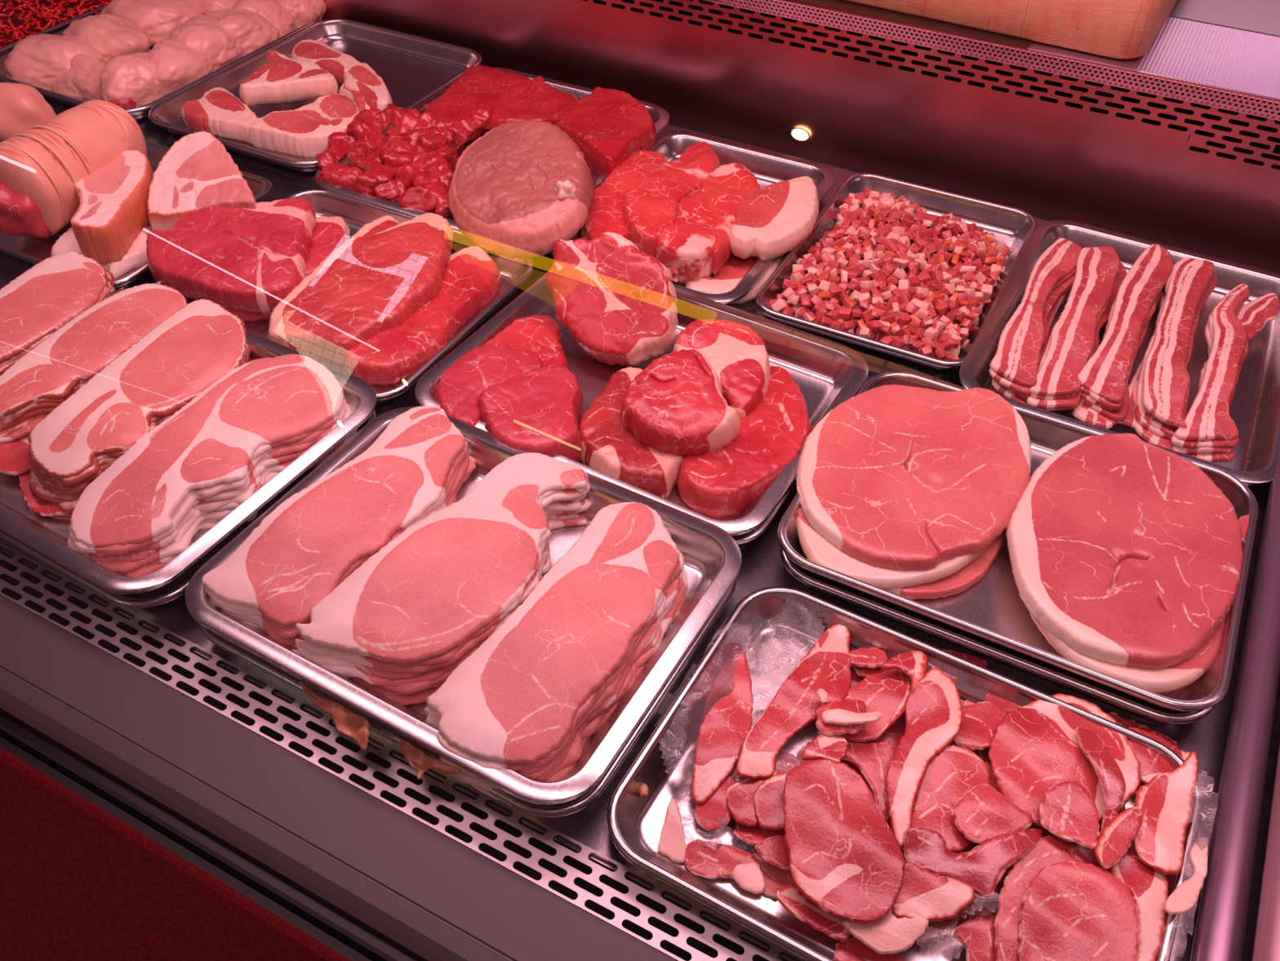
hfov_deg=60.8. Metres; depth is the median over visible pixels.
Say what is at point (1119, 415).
streaky rasher
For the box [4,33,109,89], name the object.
chicken breast
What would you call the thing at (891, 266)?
bacon lardon
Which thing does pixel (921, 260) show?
bacon lardon
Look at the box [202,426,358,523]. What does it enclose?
bacon rasher
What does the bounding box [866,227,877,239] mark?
bacon lardon
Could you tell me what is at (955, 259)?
bacon lardon
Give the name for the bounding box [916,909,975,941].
slice
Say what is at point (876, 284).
bacon lardon
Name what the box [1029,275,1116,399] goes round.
streaky rasher
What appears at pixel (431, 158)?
beef
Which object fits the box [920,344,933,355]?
bacon lardon
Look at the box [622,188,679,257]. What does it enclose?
lamb piece
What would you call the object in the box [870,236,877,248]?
bacon lardon
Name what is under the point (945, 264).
bacon lardon
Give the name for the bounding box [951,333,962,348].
bacon lardon
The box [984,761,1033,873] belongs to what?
slice
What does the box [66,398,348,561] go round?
bacon rasher
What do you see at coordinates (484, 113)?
beef
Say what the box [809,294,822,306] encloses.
bacon lardon
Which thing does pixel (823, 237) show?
bacon lardon
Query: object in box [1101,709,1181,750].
slice
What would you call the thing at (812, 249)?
bacon lardon
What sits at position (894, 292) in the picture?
bacon lardon
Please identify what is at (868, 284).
bacon lardon
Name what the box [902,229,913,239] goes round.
bacon lardon
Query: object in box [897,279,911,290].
bacon lardon
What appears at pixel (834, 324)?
bacon lardon
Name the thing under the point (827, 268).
bacon lardon
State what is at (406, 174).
beef
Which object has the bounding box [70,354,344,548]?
bacon rasher
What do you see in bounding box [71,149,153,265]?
pork chop
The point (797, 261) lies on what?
bacon lardon
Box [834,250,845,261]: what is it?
bacon lardon
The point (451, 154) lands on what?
beef
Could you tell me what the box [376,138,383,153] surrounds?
beef
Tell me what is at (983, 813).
slice
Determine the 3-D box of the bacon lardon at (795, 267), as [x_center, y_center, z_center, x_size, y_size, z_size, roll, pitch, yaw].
[0.190,-0.252,1.317,0.013,0.019,0.016,4,44,3]
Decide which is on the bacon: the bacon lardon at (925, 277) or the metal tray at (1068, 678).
the bacon lardon at (925, 277)
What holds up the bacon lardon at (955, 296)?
on the bacon
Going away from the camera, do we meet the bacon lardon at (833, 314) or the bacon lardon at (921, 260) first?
the bacon lardon at (833, 314)
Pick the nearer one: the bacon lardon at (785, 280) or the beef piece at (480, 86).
the bacon lardon at (785, 280)
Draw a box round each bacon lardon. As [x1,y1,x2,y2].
[768,298,777,308]
[771,297,789,311]
[776,293,784,299]
[781,287,795,299]
[782,281,796,291]
[782,306,793,315]
[783,278,792,283]
[786,294,799,305]
[790,269,804,281]
[792,264,803,272]
[795,257,807,264]
[795,281,804,288]
[795,287,807,294]
[795,292,805,302]
[795,306,807,318]
[800,262,813,275]
[800,274,812,285]
[800,294,811,307]
[802,253,813,261]
[802,311,816,321]
[804,271,813,277]
[805,279,815,293]
[806,261,825,276]
[807,256,817,262]
[807,284,818,297]
[808,245,821,254]
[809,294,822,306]
[811,297,826,312]
[812,275,817,286]
[813,249,821,256]
[814,241,821,249]
[814,252,822,263]
[814,306,828,321]
[815,268,824,278]
[815,276,827,286]
[817,280,832,291]
[817,291,833,300]
[817,315,832,326]
[818,252,832,265]
[819,235,826,242]
[819,269,831,280]
[820,240,831,249]
[821,246,835,255]
[822,230,832,236]
[822,245,835,254]
[823,300,835,311]
[824,237,835,244]
[824,265,831,271]
[826,230,835,239]
[826,309,839,321]
[827,280,839,288]
[828,254,835,261]
[828,260,840,269]
[828,275,840,284]
[828,285,842,297]
[829,297,839,303]
[829,320,841,329]
[830,267,836,275]
[831,238,844,247]
[833,229,846,239]
[833,302,841,309]
[834,232,844,240]
[834,247,847,256]
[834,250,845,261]
[836,256,848,269]
[836,267,848,276]
[836,288,849,304]
[837,280,848,291]
[839,306,852,319]
[840,242,853,248]
[840,269,848,282]
[840,320,855,331]
[841,235,852,244]
[842,297,855,309]
[844,225,857,235]
[844,264,857,271]
[845,247,854,259]
[846,281,862,292]
[847,271,857,279]
[848,233,858,241]
[848,253,860,261]
[848,257,862,266]
[849,278,860,284]
[849,289,860,306]
[852,238,862,244]
[852,308,862,317]
[853,243,862,252]
[853,262,865,275]
[854,226,869,234]
[854,247,866,258]
[855,277,870,281]
[856,229,872,239]
[856,319,867,329]
[858,292,870,311]
[858,326,875,338]
[859,280,873,288]
[859,287,870,293]
[860,268,873,279]
[861,238,875,248]
[861,259,876,268]
[861,288,870,301]
[861,308,875,321]
[863,240,873,251]
[863,249,875,259]
[865,319,876,329]
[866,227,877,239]
[869,262,881,272]
[869,287,880,297]
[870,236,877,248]
[870,297,884,306]
[871,269,879,279]
[871,277,879,288]
[871,292,884,300]
[871,307,886,319]
[871,320,891,332]
[873,257,884,267]
[873,300,888,310]
[874,226,888,237]
[874,244,885,250]
[875,234,891,245]
[875,247,885,257]
[876,271,887,282]
[878,265,892,278]
[879,280,887,292]
[879,311,895,323]
[880,289,892,300]
[880,324,893,335]
[880,334,893,344]
[881,253,893,263]
[882,259,897,270]
[883,225,893,233]
[884,240,899,253]
[884,250,895,256]
[884,262,894,272]
[885,231,895,239]
[885,297,897,311]
[886,275,898,284]
[887,282,897,291]
[888,238,899,243]
[888,309,900,323]
[889,321,900,335]
[890,288,902,296]
[890,295,900,304]
[891,253,898,258]
[891,302,900,315]
[891,335,905,347]
[892,226,905,234]
[892,257,909,268]
[893,233,902,239]
[893,266,909,279]
[895,249,905,253]
[895,326,911,337]
[896,241,907,252]
[897,235,910,244]
[897,253,909,260]
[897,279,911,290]
[898,302,907,311]
[898,311,910,326]
[900,293,910,303]
[901,288,911,301]
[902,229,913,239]
[902,334,917,344]
[903,240,911,248]
[904,302,920,314]
[906,252,919,261]
[906,260,921,271]
[906,320,920,333]
[907,244,920,253]
[908,264,917,274]
[908,275,919,286]
[908,285,921,297]
[908,313,920,324]
[908,339,924,353]
[909,271,916,277]
[910,297,915,304]
[911,293,925,300]
[912,235,921,244]
[914,257,927,269]
[914,326,924,339]
[915,239,928,250]
[915,286,928,297]
[915,298,929,309]
[915,306,929,318]
[916,253,925,260]
[916,270,926,275]
[917,272,932,283]
[918,280,928,288]
[919,315,933,328]
[920,236,932,241]
[920,246,930,261]
[920,266,932,275]
[920,336,933,346]
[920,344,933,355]
[921,326,938,339]
[922,262,933,268]
[922,297,935,310]
[923,243,937,253]
[923,293,934,301]
[925,280,936,286]
[927,257,938,263]
[927,290,937,297]
[927,308,937,319]
[928,281,941,291]
[930,253,938,260]
[930,262,942,271]
[930,340,945,351]
[931,269,943,280]
[931,320,945,333]
[932,293,948,304]
[933,237,944,244]
[934,286,951,295]
[934,299,950,313]
[934,346,946,359]
[935,243,948,252]
[935,247,944,255]
[935,279,949,287]
[935,304,946,315]
[936,315,950,322]
[937,253,946,263]
[937,332,950,342]
[940,261,951,271]
[941,337,955,350]
[942,267,959,281]
[942,283,955,294]
[942,320,955,330]
[942,354,959,368]
[943,236,952,244]
[943,251,954,263]
[944,310,955,322]
[946,242,958,250]
[946,299,959,309]
[946,326,961,337]
[947,276,959,285]
[947,300,956,311]
[948,291,958,300]
[950,253,959,266]
[951,235,960,242]
[951,245,962,253]
[951,265,961,275]
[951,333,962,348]
[952,308,965,321]
[954,241,966,250]
[954,324,961,332]
[955,262,964,267]
[955,279,967,287]
[955,284,964,293]
[957,306,970,322]
[958,250,971,259]
[958,271,972,281]
[958,292,968,301]
[958,318,973,328]
[959,300,971,310]
[960,265,976,274]
[960,327,968,341]
[961,256,972,262]
[963,260,973,266]
[964,287,975,298]
[964,311,979,324]
[965,243,977,255]
[965,271,977,281]
[965,280,977,288]
[967,249,976,262]
[968,240,978,248]
[968,297,977,307]
[969,306,980,314]
[970,296,982,306]
[973,257,982,269]
[974,271,986,284]
[974,284,982,291]
[974,291,983,301]
[976,246,986,260]
[977,266,989,276]
[981,284,992,300]
[982,252,993,261]
[982,256,996,264]
[982,264,991,272]
[985,276,995,285]
[988,263,1001,284]
[995,257,1004,265]
[995,260,1001,266]
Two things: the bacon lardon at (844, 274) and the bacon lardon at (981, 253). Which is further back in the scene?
the bacon lardon at (981, 253)
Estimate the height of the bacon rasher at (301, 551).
0.011 m
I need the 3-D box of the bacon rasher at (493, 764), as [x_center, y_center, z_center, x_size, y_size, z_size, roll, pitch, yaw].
[-0.054,0.117,0.886,0.118,0.011,0.296,21,47,20]
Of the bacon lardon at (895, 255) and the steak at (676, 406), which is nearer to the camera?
the steak at (676, 406)
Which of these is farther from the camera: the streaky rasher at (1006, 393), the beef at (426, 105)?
the beef at (426, 105)
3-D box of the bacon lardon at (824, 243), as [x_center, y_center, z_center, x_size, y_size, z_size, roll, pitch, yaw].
[0.234,-0.287,1.358,0.013,0.018,0.023,-11,45,-13]
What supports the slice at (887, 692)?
on the slice at (893, 735)
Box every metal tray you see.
[0,0,109,56]
[0,11,319,120]
[0,140,272,290]
[0,288,377,594]
[0,408,377,608]
[148,18,482,173]
[155,189,534,403]
[185,406,742,804]
[198,579,736,817]
[315,66,669,231]
[414,271,868,535]
[548,130,835,303]
[606,586,1203,960]
[731,386,862,544]
[755,173,1037,370]
[777,371,1257,711]
[779,545,1216,723]
[959,219,1279,485]
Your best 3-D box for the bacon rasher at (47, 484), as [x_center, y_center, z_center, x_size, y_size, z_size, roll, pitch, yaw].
[-0.496,-0.084,1.095,0.132,0.012,0.275,21,47,20]
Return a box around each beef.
[0,0,111,54]
[313,163,342,189]
[315,149,339,169]
[327,131,355,149]
[327,142,348,161]
[337,164,364,188]
[344,116,365,137]
[345,138,377,168]
[348,173,379,196]
[352,120,384,149]
[353,107,383,128]
[357,153,382,171]
[362,160,396,183]
[373,179,399,199]
[374,111,390,125]
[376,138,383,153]
[377,139,414,168]
[379,134,412,151]
[381,103,408,124]
[385,111,419,136]
[388,177,406,203]
[391,142,416,155]
[395,164,420,189]
[399,182,448,213]
[403,128,431,146]
[407,108,420,116]
[411,151,430,171]
[412,111,448,132]
[412,169,440,186]
[413,133,448,155]
[417,152,453,172]
[423,101,438,109]
[423,158,453,190]
[430,126,457,149]
[433,145,458,169]
[435,194,451,217]
[437,181,448,194]
[448,120,469,149]
[459,115,486,142]
[469,107,492,130]
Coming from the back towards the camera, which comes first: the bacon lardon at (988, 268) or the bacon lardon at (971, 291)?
the bacon lardon at (988, 268)
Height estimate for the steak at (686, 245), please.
0.054 m
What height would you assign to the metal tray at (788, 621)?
0.029 m
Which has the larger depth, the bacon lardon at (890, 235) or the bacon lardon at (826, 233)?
the bacon lardon at (826, 233)
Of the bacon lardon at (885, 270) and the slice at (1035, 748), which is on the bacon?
the bacon lardon at (885, 270)
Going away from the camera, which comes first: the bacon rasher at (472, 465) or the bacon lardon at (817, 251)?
the bacon rasher at (472, 465)
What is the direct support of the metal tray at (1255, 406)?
on the shelf
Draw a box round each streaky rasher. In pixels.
[988,266,1076,395]
[989,237,1081,387]
[991,284,1072,404]
[1004,275,1075,399]
[1026,333,1095,408]
[1027,262,1126,410]
[1029,245,1119,395]
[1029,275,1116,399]
[1047,291,1068,327]
[1072,404,1112,429]
[1078,244,1173,403]
[1079,286,1164,426]
[1080,280,1167,409]
[1080,284,1164,411]
[1080,288,1163,422]
[1116,357,1143,427]
[1132,291,1173,449]
[1134,275,1217,440]
[1136,293,1202,436]
[1142,257,1214,428]
[1151,261,1214,430]
[1171,293,1249,448]
[1172,304,1242,453]
[1174,283,1249,440]
[1185,304,1244,462]
[1237,293,1279,339]
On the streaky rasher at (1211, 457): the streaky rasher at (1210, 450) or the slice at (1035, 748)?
the streaky rasher at (1210, 450)
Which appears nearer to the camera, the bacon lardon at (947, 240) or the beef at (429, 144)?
the bacon lardon at (947, 240)
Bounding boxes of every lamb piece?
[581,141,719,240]
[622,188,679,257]
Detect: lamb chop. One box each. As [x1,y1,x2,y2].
[181,87,257,144]
[239,49,337,105]
[248,93,359,158]
[291,39,359,84]
[338,83,370,111]
[343,62,392,110]
[685,250,784,304]
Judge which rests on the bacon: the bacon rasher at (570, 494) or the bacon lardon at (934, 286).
the bacon lardon at (934, 286)
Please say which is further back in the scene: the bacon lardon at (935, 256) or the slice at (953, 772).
the bacon lardon at (935, 256)
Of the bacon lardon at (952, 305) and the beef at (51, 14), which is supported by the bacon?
the bacon lardon at (952, 305)
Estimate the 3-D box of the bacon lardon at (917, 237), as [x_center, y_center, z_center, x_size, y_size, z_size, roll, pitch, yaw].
[0.345,-0.296,1.350,0.014,0.012,0.011,25,49,23]
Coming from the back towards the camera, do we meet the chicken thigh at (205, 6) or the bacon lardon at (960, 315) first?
the chicken thigh at (205, 6)
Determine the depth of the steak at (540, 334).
1.19 m
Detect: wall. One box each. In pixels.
[321,0,1190,239]
[1150,151,1279,273]
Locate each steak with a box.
[146,196,315,315]
[226,307,271,321]
[267,213,453,365]
[305,215,350,276]
[340,245,501,386]
[351,214,399,237]
[435,343,542,426]
[476,364,583,462]
[483,314,568,368]
[546,231,678,365]
[578,366,684,498]
[619,348,740,457]
[654,187,716,283]
[672,319,770,417]
[676,365,810,517]
[700,162,760,277]
[729,176,818,261]
[795,384,1031,570]
[795,506,988,589]
[885,529,1005,599]
[1005,432,1244,669]
[1013,577,1226,693]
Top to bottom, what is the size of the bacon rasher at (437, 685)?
0.012 m
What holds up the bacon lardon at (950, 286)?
on the bacon
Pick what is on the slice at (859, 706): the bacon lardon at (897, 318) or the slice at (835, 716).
the slice at (835, 716)
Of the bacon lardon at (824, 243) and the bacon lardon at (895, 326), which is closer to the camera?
the bacon lardon at (895, 326)
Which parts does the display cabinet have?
sill, plate, rail, rail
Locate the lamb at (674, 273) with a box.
[664,265,679,282]
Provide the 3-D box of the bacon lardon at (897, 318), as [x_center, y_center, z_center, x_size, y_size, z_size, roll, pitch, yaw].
[0.287,-0.185,1.236,0.011,0.012,0.019,-30,52,-28]
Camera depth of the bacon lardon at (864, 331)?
1.23 m
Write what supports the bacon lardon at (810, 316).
in the metal tray at (1012, 227)
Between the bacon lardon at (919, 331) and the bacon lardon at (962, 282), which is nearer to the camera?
the bacon lardon at (919, 331)
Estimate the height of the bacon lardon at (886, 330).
0.014 m
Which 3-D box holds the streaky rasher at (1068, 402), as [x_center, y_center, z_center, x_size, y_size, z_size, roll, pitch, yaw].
[0.499,-0.176,1.242,0.052,0.012,0.335,19,47,18]
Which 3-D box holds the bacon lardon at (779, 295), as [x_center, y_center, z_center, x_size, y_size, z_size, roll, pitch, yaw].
[0.167,-0.215,1.291,0.011,0.013,0.010,-3,44,-4]
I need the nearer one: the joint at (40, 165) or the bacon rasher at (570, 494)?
the bacon rasher at (570, 494)
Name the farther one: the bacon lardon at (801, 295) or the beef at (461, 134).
the beef at (461, 134)
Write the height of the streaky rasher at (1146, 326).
0.012 m
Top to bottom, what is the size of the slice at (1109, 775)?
0.008 m
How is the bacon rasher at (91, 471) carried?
on the bacon rasher at (39, 473)
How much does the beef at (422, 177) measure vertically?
0.043 m
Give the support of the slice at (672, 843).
on the metal tray at (788, 621)
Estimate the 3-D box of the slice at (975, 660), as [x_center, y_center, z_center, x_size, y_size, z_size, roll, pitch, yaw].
[0.262,0.153,0.907,0.048,0.007,0.033,21,47,20]
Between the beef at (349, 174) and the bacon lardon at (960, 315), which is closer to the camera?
the bacon lardon at (960, 315)
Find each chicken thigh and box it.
[50,53,105,99]
[62,13,151,60]
[99,0,202,46]
[147,39,213,95]
[166,14,243,70]
[189,0,238,14]
[204,8,279,56]
[231,0,294,37]
[280,0,326,29]
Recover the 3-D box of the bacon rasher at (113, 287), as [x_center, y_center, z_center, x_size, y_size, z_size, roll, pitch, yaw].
[-0.659,-0.173,1.188,0.114,0.012,0.225,15,46,14]
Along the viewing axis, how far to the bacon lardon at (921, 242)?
1.34 m
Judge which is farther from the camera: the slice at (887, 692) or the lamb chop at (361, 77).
the lamb chop at (361, 77)
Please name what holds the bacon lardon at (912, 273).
on the bacon
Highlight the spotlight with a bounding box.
[790,127,809,141]
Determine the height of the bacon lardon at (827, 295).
0.013 m
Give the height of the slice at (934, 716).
0.008 m
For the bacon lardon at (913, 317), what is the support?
on the bacon
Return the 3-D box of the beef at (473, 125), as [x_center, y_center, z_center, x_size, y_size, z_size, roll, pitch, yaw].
[-0.252,-0.511,1.578,0.054,0.035,0.051,34,53,30]
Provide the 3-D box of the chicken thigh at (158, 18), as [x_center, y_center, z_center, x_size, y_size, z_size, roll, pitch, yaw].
[-0.820,-0.783,1.838,0.176,0.071,0.138,16,46,16]
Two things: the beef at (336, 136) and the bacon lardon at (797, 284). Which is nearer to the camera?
the bacon lardon at (797, 284)
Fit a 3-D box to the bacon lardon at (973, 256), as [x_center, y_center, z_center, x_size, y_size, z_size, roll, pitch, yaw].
[0.403,-0.272,1.333,0.012,0.019,0.016,31,51,27]
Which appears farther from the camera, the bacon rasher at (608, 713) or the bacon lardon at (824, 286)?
the bacon lardon at (824, 286)
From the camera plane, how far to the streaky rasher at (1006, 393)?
1.16 m
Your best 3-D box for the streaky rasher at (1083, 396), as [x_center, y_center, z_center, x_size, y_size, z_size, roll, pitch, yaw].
[0.554,-0.177,1.241,0.049,0.011,0.331,22,48,21]
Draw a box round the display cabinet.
[0,0,1279,960]
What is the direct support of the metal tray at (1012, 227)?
on the shelf
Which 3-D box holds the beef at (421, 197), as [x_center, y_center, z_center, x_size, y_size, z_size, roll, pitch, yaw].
[-0.277,-0.363,1.418,0.057,0.044,0.053,8,44,8]
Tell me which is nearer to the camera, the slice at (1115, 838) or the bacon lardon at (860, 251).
the slice at (1115, 838)
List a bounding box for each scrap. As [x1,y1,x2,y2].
[298,680,371,750]
[400,739,461,779]
[639,782,648,796]
[1237,515,1248,542]
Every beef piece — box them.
[423,64,531,144]
[488,75,577,130]
[555,86,656,177]
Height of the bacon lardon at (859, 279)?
0.011 m
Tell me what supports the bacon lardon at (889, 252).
on the bacon
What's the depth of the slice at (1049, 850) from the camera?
0.76 m
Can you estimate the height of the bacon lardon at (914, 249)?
0.015 m
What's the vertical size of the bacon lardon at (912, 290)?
0.014 m
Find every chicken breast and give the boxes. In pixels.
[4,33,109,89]
[98,52,164,109]
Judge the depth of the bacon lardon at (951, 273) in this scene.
1.29 m
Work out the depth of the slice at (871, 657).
0.91 m
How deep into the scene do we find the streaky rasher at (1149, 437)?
1.12 m
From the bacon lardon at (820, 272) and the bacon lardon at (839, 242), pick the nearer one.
the bacon lardon at (820, 272)
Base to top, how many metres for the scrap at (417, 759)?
0.014 m
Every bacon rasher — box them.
[0,250,106,363]
[0,269,112,375]
[0,276,109,365]
[0,283,186,417]
[0,302,187,425]
[0,377,90,421]
[0,407,54,431]
[0,413,48,437]
[0,416,44,443]
[0,435,31,475]
[18,471,67,516]
[27,298,246,479]
[28,467,79,503]
[28,471,78,514]
[29,454,84,495]
[31,342,251,494]
[31,349,246,485]
[32,415,171,490]
[52,515,71,519]
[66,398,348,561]
[68,407,342,555]
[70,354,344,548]
[94,400,344,555]
[97,404,351,571]
[106,270,115,292]
[118,458,295,573]
[124,409,355,577]
[192,465,318,535]
[201,404,466,626]
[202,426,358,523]
[204,410,462,629]
[209,457,464,639]
[211,440,467,638]
[219,452,469,645]
[241,455,475,648]
[293,500,582,686]
[295,452,586,663]
[295,493,586,679]
[298,483,590,673]
[309,469,588,666]
[337,497,591,693]
[350,512,579,694]
[379,511,586,705]
[423,510,586,689]
[424,543,665,770]
[426,502,679,764]
[426,570,682,782]
[427,530,679,778]
[433,524,684,773]
[449,595,684,799]
[451,568,687,791]
[454,473,470,496]
[475,574,684,789]
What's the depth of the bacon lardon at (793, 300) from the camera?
1.26 m
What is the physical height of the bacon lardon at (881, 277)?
0.013 m
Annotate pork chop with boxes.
[50,226,152,279]
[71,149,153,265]
[146,130,256,230]
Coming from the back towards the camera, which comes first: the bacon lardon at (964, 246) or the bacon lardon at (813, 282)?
the bacon lardon at (964, 246)
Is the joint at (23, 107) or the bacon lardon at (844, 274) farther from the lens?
the joint at (23, 107)
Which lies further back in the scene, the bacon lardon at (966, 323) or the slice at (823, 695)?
the bacon lardon at (966, 323)
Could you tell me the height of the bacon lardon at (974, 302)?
0.012 m
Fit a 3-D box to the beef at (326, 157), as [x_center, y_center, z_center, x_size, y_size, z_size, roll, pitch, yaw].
[-0.423,-0.431,1.483,0.032,0.036,0.044,-9,45,-10]
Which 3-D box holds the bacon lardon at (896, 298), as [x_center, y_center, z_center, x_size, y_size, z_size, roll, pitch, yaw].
[0.295,-0.207,1.259,0.012,0.017,0.016,35,53,30]
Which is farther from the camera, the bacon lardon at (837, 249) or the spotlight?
the spotlight
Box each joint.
[0,82,56,142]
[0,99,146,239]
[448,119,595,258]
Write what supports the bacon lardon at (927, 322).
on the bacon
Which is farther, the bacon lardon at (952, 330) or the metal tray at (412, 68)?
the metal tray at (412, 68)
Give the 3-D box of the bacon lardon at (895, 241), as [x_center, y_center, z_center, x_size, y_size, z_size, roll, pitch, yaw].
[0.312,-0.291,1.343,0.014,0.014,0.016,-32,53,-30]
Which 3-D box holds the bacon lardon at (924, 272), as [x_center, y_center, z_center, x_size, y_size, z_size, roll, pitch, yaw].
[0.334,-0.241,1.298,0.019,0.016,0.012,-32,53,-30]
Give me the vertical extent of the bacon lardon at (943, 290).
0.015 m
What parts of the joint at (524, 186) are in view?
fat knob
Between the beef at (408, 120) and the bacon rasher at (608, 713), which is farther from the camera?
the beef at (408, 120)
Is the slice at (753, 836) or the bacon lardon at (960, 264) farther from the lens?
the bacon lardon at (960, 264)
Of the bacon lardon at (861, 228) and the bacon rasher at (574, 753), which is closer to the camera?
the bacon rasher at (574, 753)
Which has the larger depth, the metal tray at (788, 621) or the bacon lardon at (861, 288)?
the bacon lardon at (861, 288)
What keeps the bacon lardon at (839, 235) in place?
on the bacon
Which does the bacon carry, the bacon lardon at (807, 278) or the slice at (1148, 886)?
the bacon lardon at (807, 278)
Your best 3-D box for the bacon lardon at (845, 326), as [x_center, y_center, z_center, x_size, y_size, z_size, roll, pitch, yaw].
[0.235,-0.175,1.240,0.018,0.016,0.013,-16,46,-17]
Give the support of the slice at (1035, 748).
on the slice at (984, 753)
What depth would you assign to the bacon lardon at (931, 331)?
1.21 m
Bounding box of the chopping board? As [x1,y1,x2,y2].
[844,0,1177,58]
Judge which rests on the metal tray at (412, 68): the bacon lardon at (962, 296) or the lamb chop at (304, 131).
the lamb chop at (304, 131)
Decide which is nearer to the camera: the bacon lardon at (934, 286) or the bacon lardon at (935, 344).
the bacon lardon at (935, 344)
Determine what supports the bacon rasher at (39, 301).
on the bacon rasher at (15, 357)
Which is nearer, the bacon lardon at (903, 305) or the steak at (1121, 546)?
the steak at (1121, 546)
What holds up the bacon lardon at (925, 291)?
on the bacon
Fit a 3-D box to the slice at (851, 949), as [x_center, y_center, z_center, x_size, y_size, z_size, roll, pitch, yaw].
[0.156,0.323,0.731,0.051,0.007,0.029,6,44,5]
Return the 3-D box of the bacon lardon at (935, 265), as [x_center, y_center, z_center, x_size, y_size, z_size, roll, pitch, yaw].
[0.352,-0.251,1.300,0.018,0.015,0.013,-29,51,-28]
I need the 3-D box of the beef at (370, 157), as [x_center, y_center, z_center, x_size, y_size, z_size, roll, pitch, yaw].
[-0.361,-0.431,1.496,0.044,0.034,0.037,-28,51,-27]
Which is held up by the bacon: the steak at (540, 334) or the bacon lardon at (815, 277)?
the bacon lardon at (815, 277)
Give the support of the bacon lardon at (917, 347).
in the metal tray at (1012, 227)
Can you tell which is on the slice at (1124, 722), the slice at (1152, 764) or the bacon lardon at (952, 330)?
the slice at (1152, 764)
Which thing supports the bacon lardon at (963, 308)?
on the bacon
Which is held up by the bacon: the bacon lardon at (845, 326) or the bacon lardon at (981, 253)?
the bacon lardon at (981, 253)
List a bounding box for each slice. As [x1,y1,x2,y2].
[657,797,685,862]
[684,839,759,879]
[690,643,753,804]
[693,774,733,831]
[725,769,778,826]
[730,748,800,817]
[731,862,765,894]
[732,823,785,845]
[736,623,851,779]
[752,853,795,899]
[753,771,787,830]
[754,835,790,870]
[774,884,850,941]
[782,759,906,923]
[794,734,903,849]
[800,733,848,762]
[815,698,866,736]
[816,688,828,703]
[822,708,883,725]
[834,937,905,960]
[840,735,894,821]
[841,670,911,742]
[842,907,928,954]
[849,647,888,668]
[849,665,964,750]
[853,666,897,677]
[880,650,927,723]
[884,668,963,847]
[892,862,974,921]
[901,847,999,902]
[903,826,1043,898]
[911,744,990,853]
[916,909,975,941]
[928,648,986,680]
[951,782,1031,844]
[951,915,995,960]
[953,701,1004,750]
[963,699,1144,796]
[964,871,1007,917]
[983,693,1021,715]
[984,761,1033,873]
[988,693,1140,828]
[991,764,1138,871]
[993,835,1094,960]
[1017,860,1140,960]
[1039,780,1099,849]
[1075,725,1125,837]
[1093,806,1142,869]
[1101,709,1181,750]
[1109,853,1168,960]
[1127,727,1191,785]
[1133,751,1198,875]
[1164,836,1208,915]
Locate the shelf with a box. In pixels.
[0,80,1279,960]
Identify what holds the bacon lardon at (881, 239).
on the bacon
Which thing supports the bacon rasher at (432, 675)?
on the bacon rasher at (407, 688)
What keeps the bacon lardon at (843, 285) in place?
on the bacon
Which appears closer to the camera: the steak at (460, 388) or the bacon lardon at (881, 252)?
the steak at (460, 388)
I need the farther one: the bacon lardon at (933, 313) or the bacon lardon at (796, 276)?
the bacon lardon at (796, 276)
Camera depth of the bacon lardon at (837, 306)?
1.25 m
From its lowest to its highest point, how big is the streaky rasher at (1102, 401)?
0.012 m
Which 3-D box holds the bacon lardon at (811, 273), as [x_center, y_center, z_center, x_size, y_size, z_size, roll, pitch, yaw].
[0.202,-0.242,1.300,0.013,0.012,0.014,1,44,0]
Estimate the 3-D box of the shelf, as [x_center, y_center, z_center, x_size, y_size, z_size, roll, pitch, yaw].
[-0.614,-0.355,1.467,2.900,0.030,1.076,21,47,20]
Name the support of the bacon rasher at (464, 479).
on the bacon rasher
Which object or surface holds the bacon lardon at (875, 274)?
on the bacon
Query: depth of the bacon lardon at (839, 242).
1.34 m
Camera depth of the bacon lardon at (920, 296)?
1.26 m
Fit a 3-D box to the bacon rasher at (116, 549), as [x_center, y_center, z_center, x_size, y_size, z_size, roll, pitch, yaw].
[-0.411,-0.032,1.032,0.138,0.012,0.299,27,50,25]
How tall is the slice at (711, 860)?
0.007 m
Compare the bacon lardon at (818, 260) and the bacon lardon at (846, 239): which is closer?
the bacon lardon at (818, 260)
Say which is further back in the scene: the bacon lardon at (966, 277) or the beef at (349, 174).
the beef at (349, 174)
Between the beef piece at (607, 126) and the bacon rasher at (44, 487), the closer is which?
the bacon rasher at (44, 487)
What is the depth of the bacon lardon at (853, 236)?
1.35 m
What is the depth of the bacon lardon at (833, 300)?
1.26 m
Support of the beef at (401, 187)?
in the metal tray at (660, 117)
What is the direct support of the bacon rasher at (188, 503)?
on the bacon rasher at (133, 556)
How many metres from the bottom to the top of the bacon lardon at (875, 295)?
0.010 m
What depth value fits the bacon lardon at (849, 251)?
1.32 m
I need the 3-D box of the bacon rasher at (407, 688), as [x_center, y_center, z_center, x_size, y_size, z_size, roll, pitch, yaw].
[-0.146,0.088,0.931,0.131,0.012,0.287,30,51,27]
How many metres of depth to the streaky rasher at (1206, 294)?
1.24 m

